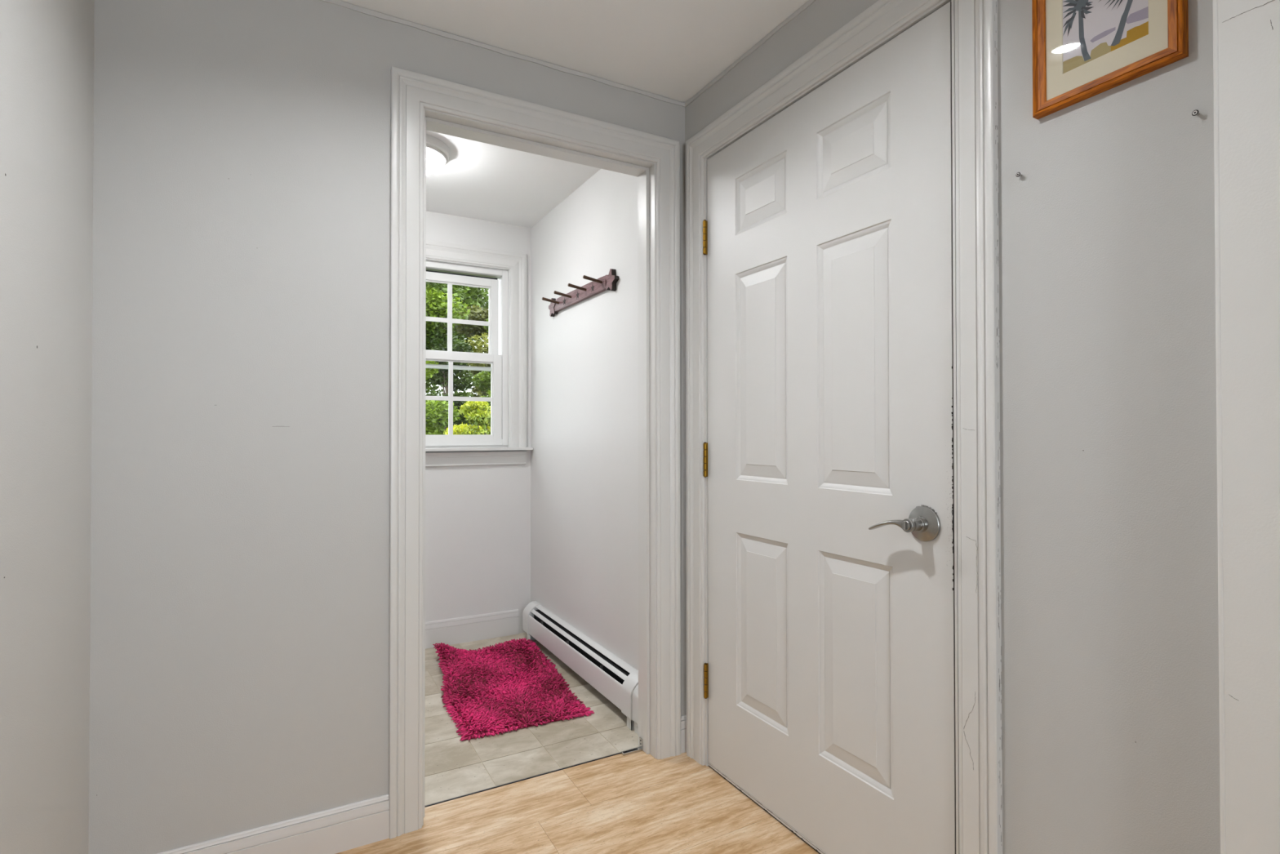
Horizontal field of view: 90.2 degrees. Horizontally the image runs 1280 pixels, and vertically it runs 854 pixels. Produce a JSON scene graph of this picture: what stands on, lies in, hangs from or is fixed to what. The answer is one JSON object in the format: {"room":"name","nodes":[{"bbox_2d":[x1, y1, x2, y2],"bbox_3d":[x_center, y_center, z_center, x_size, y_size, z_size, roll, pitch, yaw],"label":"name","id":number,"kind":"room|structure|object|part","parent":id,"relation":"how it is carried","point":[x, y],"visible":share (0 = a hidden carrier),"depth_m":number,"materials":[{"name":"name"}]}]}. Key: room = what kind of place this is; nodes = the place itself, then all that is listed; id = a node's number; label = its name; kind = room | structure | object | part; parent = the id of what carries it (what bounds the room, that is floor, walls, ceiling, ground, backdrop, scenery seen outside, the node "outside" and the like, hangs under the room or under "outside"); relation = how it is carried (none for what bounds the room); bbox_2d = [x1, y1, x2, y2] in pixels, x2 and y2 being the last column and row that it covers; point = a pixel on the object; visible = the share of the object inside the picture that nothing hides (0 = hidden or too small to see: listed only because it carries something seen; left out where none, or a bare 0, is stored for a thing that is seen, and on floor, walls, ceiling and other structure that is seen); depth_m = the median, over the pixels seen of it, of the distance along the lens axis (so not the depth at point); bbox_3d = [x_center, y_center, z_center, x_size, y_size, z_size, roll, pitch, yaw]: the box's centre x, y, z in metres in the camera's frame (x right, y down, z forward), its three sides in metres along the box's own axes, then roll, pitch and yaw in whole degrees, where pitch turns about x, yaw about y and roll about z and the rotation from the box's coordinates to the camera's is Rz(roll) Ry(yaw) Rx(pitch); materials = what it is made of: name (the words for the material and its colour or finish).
{"room":"hallway","nodes":[
{"label":"hallway","id":0,"kind":"room"},
{"bbox_2d":[0,0,94,853],"bbox_3d":[-0.652,-0.089,0.247,0.121,2.440,2.700,0,-1,-29],"label":"wall","id":1,"kind":"structure","parent":0,"point":[46,46],"depth_m":1.18,"materials":[{"name":"grey paint"}]},
{"bbox_2d":[88,0,686,853],"bbox_3d":[-0.633,-0.075,1.865,2.050,2.440,0.116,0,-1,-29],"label":"wall","id":2,"kind":"structure","parent":0,"point":[239,606],"depth_m":1.60,"materials":[{"name":"grey paint"}]},
{"bbox_2d":[156,793,389,853],"bbox_3d":[-0.969,1.066,1.595,0.640,0.114,0.012,0,-1,-29],"label":"baseboard","id":3,"kind":"structure","parent":2,"relation":"attached to","point":[346,827],"depth_m":1.66,"materials":[{"name":"white wood"}]},
{"bbox_2d":[319,0,684,106],"bbox_3d":[-0.546,-1.135,1.855,1.615,0.014,0.004,0,-1,-29],"label":"crown molding","id":4,"kind":"structure","parent":2,"relation":"attached to","point":[366,11],"depth_m":1.91,"materials":[{"name":"paint"}]},
{"bbox_2d":[388,66,680,838],"bbox_3d":[-0.304,0.066,2.036,0.942,2.121,0.134,0,-1,-29],"label":"door frame","id":5,"kind":"structure","parent":2,"relation":"in","point":[420,103],"depth_m":1.97,"materials":[{"name":"white wood"}]},
{"bbox_3d":[-0.650,0.064,1.778,0.088,2.121,0.018,0,-1,-29],"label":"casing leg","id":6,"kind":"part","parent":5,"relation":"part of","materials":[{"name":"white wood"}]},
{"bbox_2d":[621,736,642,755],"bbox_3d":[-0.029,1.108,2.213,0.075,0.040,0.021,0,-1,-29],"label":"pivot bracket","id":7,"kind":"object","parent":5,"relation":"attached to","point":[639,748],"visible":1,"depth_m":2.22,"materials":[{"name":"metal"}]},
{"bbox_3d":[-0.029,1.125,2.212,0.072,0.006,0.020,0,-1,-29],"label":"floor plate","id":8,"kind":"part","parent":7,"relation":"part of","materials":[{"name":"metal"}]},
{"bbox_3d":[0.003,1.108,2.231,0.002,0.040,0.021,0,-1,-29],"label":"jamb plate","id":9,"kind":"part","parent":7,"relation":"part of","materials":[{"name":"metal"}]},
{"bbox_3d":[0.098,0.067,2.192,0.088,2.121,0.018,0,-1,-29],"label":"casing leg","id":10,"kind":"part","parent":5,"relation":"part of","materials":[{"name":"white wood"}]},
{"bbox_2d":[680,715,686,753],"bbox_3d":[0.150,1.067,2.215,0.032,0.122,0.012,0,-1,-29],"label":"baseboard","id":11,"kind":"structure","parent":2,"relation":"attached to","point":[683,718],"depth_m":2.21,"materials":[{"name":"white wood"}]},
{"bbox_2d":[425,210,530,633],"bbox_3d":[-1.372,-0.061,3.231,2.020,2.440,0.140,0,-1,-29],"label":"wall","id":12,"kind":"structure","parent":0,"point":[477,518],"depth_m":3.43,"materials":[{"name":"grey paint"}]},
{"bbox_2d":[425,608,519,648],"bbox_3d":[-1.392,1.071,3.122,1.647,0.134,0.012,0,-1,-29],"label":"baseboard","id":13,"kind":"structure","parent":12,"relation":"attached to","point":[451,631],"depth_m":3.39,"materials":[{"name":"white wood"}]},
{"bbox_2d":[425,240,533,466],"bbox_3d":[-1.008,-0.378,3.405,0.852,1.172,0.191,0,-1,-29],"label":"window","id":14,"kind":"structure","parent":12,"relation":"in","point":[504,273],"depth_m":3.50,"materials":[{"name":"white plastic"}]},
{"bbox_3d":[-1.024,-0.322,3.433,0.440,0.020,0.032,0,-1,-29],"label":"meeting rail","id":15,"kind":"part","parent":14,"relation":"part of","materials":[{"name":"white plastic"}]},
{"bbox_3d":[-1.025,-0.589,3.436,0.526,0.464,0.030,0,-1,-29],"label":"sash","id":16,"kind":"part","parent":14,"relation":"part of","materials":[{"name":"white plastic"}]},
{"bbox_3d":[-1.008,-0.165,3.402,0.544,0.466,0.030,0,-1,-29],"label":"sash","id":17,"kind":"part","parent":14,"relation":"part of","materials":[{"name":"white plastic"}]},
{"bbox_3d":[-1.028,0.115,3.436,0.610,0.030,0.109,0,-1,-29],"label":"sill","id":18,"kind":"part","parent":14,"relation":"part of","materials":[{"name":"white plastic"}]},
{"bbox_3d":[-1.020,-0.385,3.427,0.610,0.968,0.093,0,-1,-29],"label":"frame","id":19,"kind":"part","parent":14,"relation":"part of","materials":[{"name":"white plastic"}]},
{"bbox_3d":[-0.673,-0.425,3.531,0.090,1.076,0.018,0,-1,-29],"label":"casing leg","id":20,"kind":"part","parent":14,"relation":"part of","materials":[{"name":"white wood"}]},
{"bbox_2d":[426,129,600,227],"bbox_3d":[-1.007,-1.198,2.549,1.950,0.140,1.425,0,-1,-29],"label":"ceiling","id":21,"kind":"structure","parent":0,"point":[480,180],"depth_m":2.93,"materials":[{"name":"paint"}]},
{"bbox_2d":[426,133,449,175],"bbox_3d":[-0.919,-1.078,2.565,0.296,0.099,0.296,0,-1,-29],"label":"lamp","id":22,"kind":"object","parent":21,"relation":"attached to","point":[437,153],"visible":0.22,"depth_m":2.53,"materials":[{"name":"white glass"}]},
{"bbox_2d":[338,0,808,102],"bbox_3d":[0.760,-1.241,-0.904,7.400,0.140,6.100,0,-1,-29],"label":"ceiling","id":23,"kind":"structure","parent":0,"point":[670,49],"depth_m":1.84,"materials":[{"name":"paint"}]},
{"bbox_2d":[335,631,819,853],"bbox_3d":[-0.280,1.130,1.321,1.850,0.020,4.240,0,-1,-29],"label":"floor","id":24,"kind":"structure","parent":0,"point":[637,802],"depth_m":1.94,"materials":[{"name":"laminate"}]},
{"bbox_2d":[432,637,594,740],"bbox_3d":[-0.606,1.095,2.811,0.543,0.078,0.958,0,-1,-24],"label":"shag rug","id":25,"kind":"object","parent":24,"relation":"on","point":[507,686],"visible":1,"depth_m":2.71,"materials":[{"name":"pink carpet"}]},
{"bbox_2d":[424,751,621,807],"bbox_3d":[-0.360,1.127,2.044,0.678,0.006,0.004,0,-1,-29],"label":"threshold strip","id":26,"kind":"object","parent":24,"relation":"on","point":[620,752],"visible":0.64,"depth_m":2.03,"materials":[{"name":"grey metal"}]},
{"bbox_2d":[530,0,1220,853],"bbox_3d":[0.203,-0.071,2.285,0.180,2.440,3.040,0,-1,-29],"label":"wall","id":27,"kind":"structure","parent":0,"point":[1110,707],"depth_m":1.13,"materials":[{"name":"grey paint"}]},
{"bbox_2d":[522,600,638,734],"bbox_3d":[-0.289,1.039,2.901,0.076,0.191,1.293,0,-1,-29],"label":"baseboard heater","id":28,"kind":"object","parent":27,"relation":"attached to","point":[609,674],"visible":0.72,"depth_m":2.75,"materials":[{"name":"white metal"}]},
{"bbox_3d":[-0.322,1.042,2.906,0.014,0.100,1.130,0,-1,-29],"label":"panel","id":29,"kind":"part","parent":28,"relation":"part of","materials":[{"name":"white metal"}]},
{"bbox_3d":[-0.279,1.033,2.930,0.030,0.173,1.130,0,-1,-29],"label":"panel","id":30,"kind":"part","parent":28,"relation":"part of","materials":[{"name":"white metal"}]},
{"bbox_2d":[542,268,618,316],"bbox_3d":[-0.315,-0.610,2.932,0.103,0.094,0.758,0,-1,-29],"label":"coat rack","id":31,"kind":"object","parent":27,"relation":"attached to","point":[608,282],"visible":1,"depth_m":2.87,"materials":[{"name":"paint"}]},
{"bbox_2d":[684,0,816,106],"bbox_3d":[0.516,-1.139,1.600,0.004,0.014,1.472,0,-1,-29],"label":"crown molding","id":32,"kind":"structure","parent":27,"relation":"attached to","point":[809,2],"depth_m":1.91,"materials":[{"name":"paint"}]},
{"bbox_2d":[685,0,1002,853],"bbox_3d":[0.485,0.064,1.756,0.138,2.119,1.100,0,-1,-29],"label":"door frame","id":33,"kind":"structure","parent":27,"relation":"in","point":[976,513],"depth_m":1.30,"materials":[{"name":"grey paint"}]},
{"bbox_3d":[0.187,0.068,2.170,0.018,2.119,0.088,0,-1,-29],"label":"casing leg","id":34,"kind":"part","parent":33,"relation":"part of","materials":[{"name":"white wood"}]},
{"bbox_3d":[0.496,1.121,1.753,0.114,0.004,0.901,0,-1,-29],"label":"door sill","id":35,"kind":"part","parent":33,"relation":"part of","materials":[{"name":"beige wood"}]},
{"bbox_2d":[702,1,955,853],"bbox_3d":[0.427,0.110,1.728,0.101,2.015,0.904,0,-1,-29],"label":"door","id":36,"kind":"structure","parent":33,"relation":"attached to","point":[829,671],"depth_m":1.62,"materials":[{"name":"white paint"}]},
{"bbox_3d":[0.360,-0.690,1.899,0.009,0.145,0.203,0,-1,-29],"label":"panel","id":37,"kind":"part","parent":36,"relation":"part of","materials":[{"name":"white paint"}]},
{"bbox_3d":[0.360,-0.158,1.894,0.009,0.610,0.203,0,-1,-29],"label":"panel","id":38,"kind":"part","parent":36,"relation":"part of","materials":[{"name":"white paint"}]},
{"bbox_3d":[0.361,0.595,1.887,0.009,0.503,0.203,0,-1,-29],"label":"panel","id":39,"kind":"part","parent":36,"relation":"part of","materials":[{"name":"white paint"}]},
{"bbox_3d":[0.530,-0.693,1.591,0.009,0.145,0.205,0,-1,-29],"label":"panel","id":40,"kind":"part","parent":36,"relation":"part of","materials":[{"name":"white paint"}]},
{"bbox_3d":[0.531,-0.161,1.586,0.009,0.610,0.205,0,-1,-29],"label":"panel","id":41,"kind":"part","parent":36,"relation":"part of","materials":[{"name":"white paint"}]},
{"bbox_3d":[0.532,0.592,1.579,0.009,0.503,0.205,0,-1,-29],"label":"panel","id":42,"kind":"part","parent":36,"relation":"part of","materials":[{"name":"white paint"}]},
{"bbox_3d":[0.621,0.212,1.398,0.014,0.077,0.077,0,-1,-29],"label":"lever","id":43,"kind":"part","parent":36,"relation":"part of","materials":[{"name":"silver metal"}]},
{"bbox_3d":[0.666,0.208,1.342,0.021,0.067,0.001,0,-1,-29],"label":"strike plate","id":44,"kind":"part","parent":33,"relation":"part of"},
{"bbox_3d":[0.677,0.059,1.284,0.018,2.119,0.088,0,-1,-29],"label":"casing leg","id":45,"kind":"part","parent":33,"relation":"part of","materials":[{"name":"white wood"}]},
{"bbox_2d":[1015,172,1022,177],"bbox_3d":[0.727,-0.479,1.216,0.022,0.009,0.009,0,-1,-29],"label":"screw","id":46,"kind":"object","parent":27,"relation":"attached to","point":[1018,174],"visible":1,"depth_m":1.21,"materials":[{"name":"metal"}]},
{"bbox_2d":[1031,0,1188,119],"bbox_3d":[0.789,-0.734,1.087,0.018,0.318,0.228,0,-1,-29],"label":"framed picture","id":47,"kind":"object","parent":27,"relation":"attached to","point":[1082,50],"visible":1,"depth_m":1.09,"materials":[{"name":"brown wood"}]},
{"bbox_3d":[0.739,-0.733,1.178,0.018,0.318,0.022,0,-1,-29],"label":"frame rail","id":48,"kind":"part","parent":47,"relation":"part of","materials":[{"name":"brown wood"}]},
{"bbox_2d":[1062,0,1148,73],"bbox_3d":[0.789,-0.734,1.087,0.001,0.203,0.131,0,-1,-29],"label":"print","id":49,"kind":"object","parent":47,"relation":"attached to","point":[1095,33],"depth_m":1.09},
{"bbox_3d":[0.789,-0.585,1.086,0.018,0.022,0.228,0,-1,-29],"label":"frame rail","id":50,"kind":"part","parent":47,"relation":"part of","materials":[{"name":"brown wood"}]},
{"bbox_3d":[0.839,-0.735,0.997,0.018,0.318,0.022,0,-1,-29],"label":"frame rail","id":51,"kind":"part","parent":47,"relation":"part of","materials":[{"name":"brown wood"}]},
{"bbox_2d":[1191,109,1199,115],"bbox_3d":[0.857,-0.480,0.980,0.022,0.009,0.009,0,-1,-29],"label":"screw","id":52,"kind":"object","parent":27,"relation":"attached to","point":[1196,112],"visible":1,"depth_m":0.97,"materials":[{"name":"metal"}]},
{"bbox_2d":[1212,0,1279,853],"bbox_3d":[1.202,-0.090,0.428,0.170,2.440,1.224,0,-1,-29],"label":"wall","id":53,"kind":"structure","parent":0,"point":[1246,33],"depth_m":0.89,"materials":[{"name":"white paint"}]},
{"label":"outside","id":54,"kind":"structure","parent":0,"visible":0},
{"bbox_3d":[-11.189,2.029,22.740,50.000,0.400,43.100,0,-1,-29],"label":"ground","id":55,"kind":"structure","parent":54,"visible":0},
{"bbox_2d":[425,282,470,434],"bbox_3d":[-3.940,-0.760,10.740,1.958,4.947,1.899,0,-1,-29],"label":"broadleaf tree","id":56,"kind":"object","parent":55,"relation":"on","point":[436,302],"visible":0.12,"depth_m":10.63,"materials":[{"name":"green plant"}]},
{"bbox_2d":[425,338,475,430],"bbox_3d":[-4.163,-0.086,13.495,1.588,3.650,1.537,0,-1,-29],"label":"broadleaf tree","id":57,"kind":"object","parent":55,"relation":"on","point":[441,378],"visible":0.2,"depth_m":13.49,"materials":[{"name":"green plant"}]},
{"bbox_2d":[425,281,488,426],"bbox_3d":[-8.551,-2.757,22.772,8.574,9.994,8.831,0,-1,17],"label":"broadleaf tree","id":58,"kind":"object","parent":55,"relation":"on","point":[469,295],"visible":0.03,"depth_m":21.07,"materials":[{"name":"green plant"}]},
{"bbox_2d":[443,400,490,434],"bbox_3d":[-2.148,0.653,8.431,1.015,2.074,0.851,0,-1,38],"label":"shrub","id":59,"kind":"object","parent":55,"relation":"on","point":[477,411],"visible":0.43,"depth_m":8.20,"materials":[{"name":"green plant"}]},
{"bbox_2d":[452,304,490,423],"bbox_3d":[-3.143,-1.792,16.835,3.678,7.122,3.441,0,-1,-29],"label":"broadleaf tree","id":60,"kind":"object","parent":55,"relation":"on","point":[480,331],"visible":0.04,"depth_m":16.30,"materials":[{"name":"green plant"}]},
{"bbox_2d":[472,315,490,434],"bbox_3d":[-2.202,-0.521,12.065,1.948,4.490,2.037,0,-1,-22],"label":"broadleaf tree","id":61,"kind":"object","parent":55,"relation":"on","point":[486,379],"visible":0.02,"depth_m":11.44,"materials":[{"name":"green plant"}]}
]}

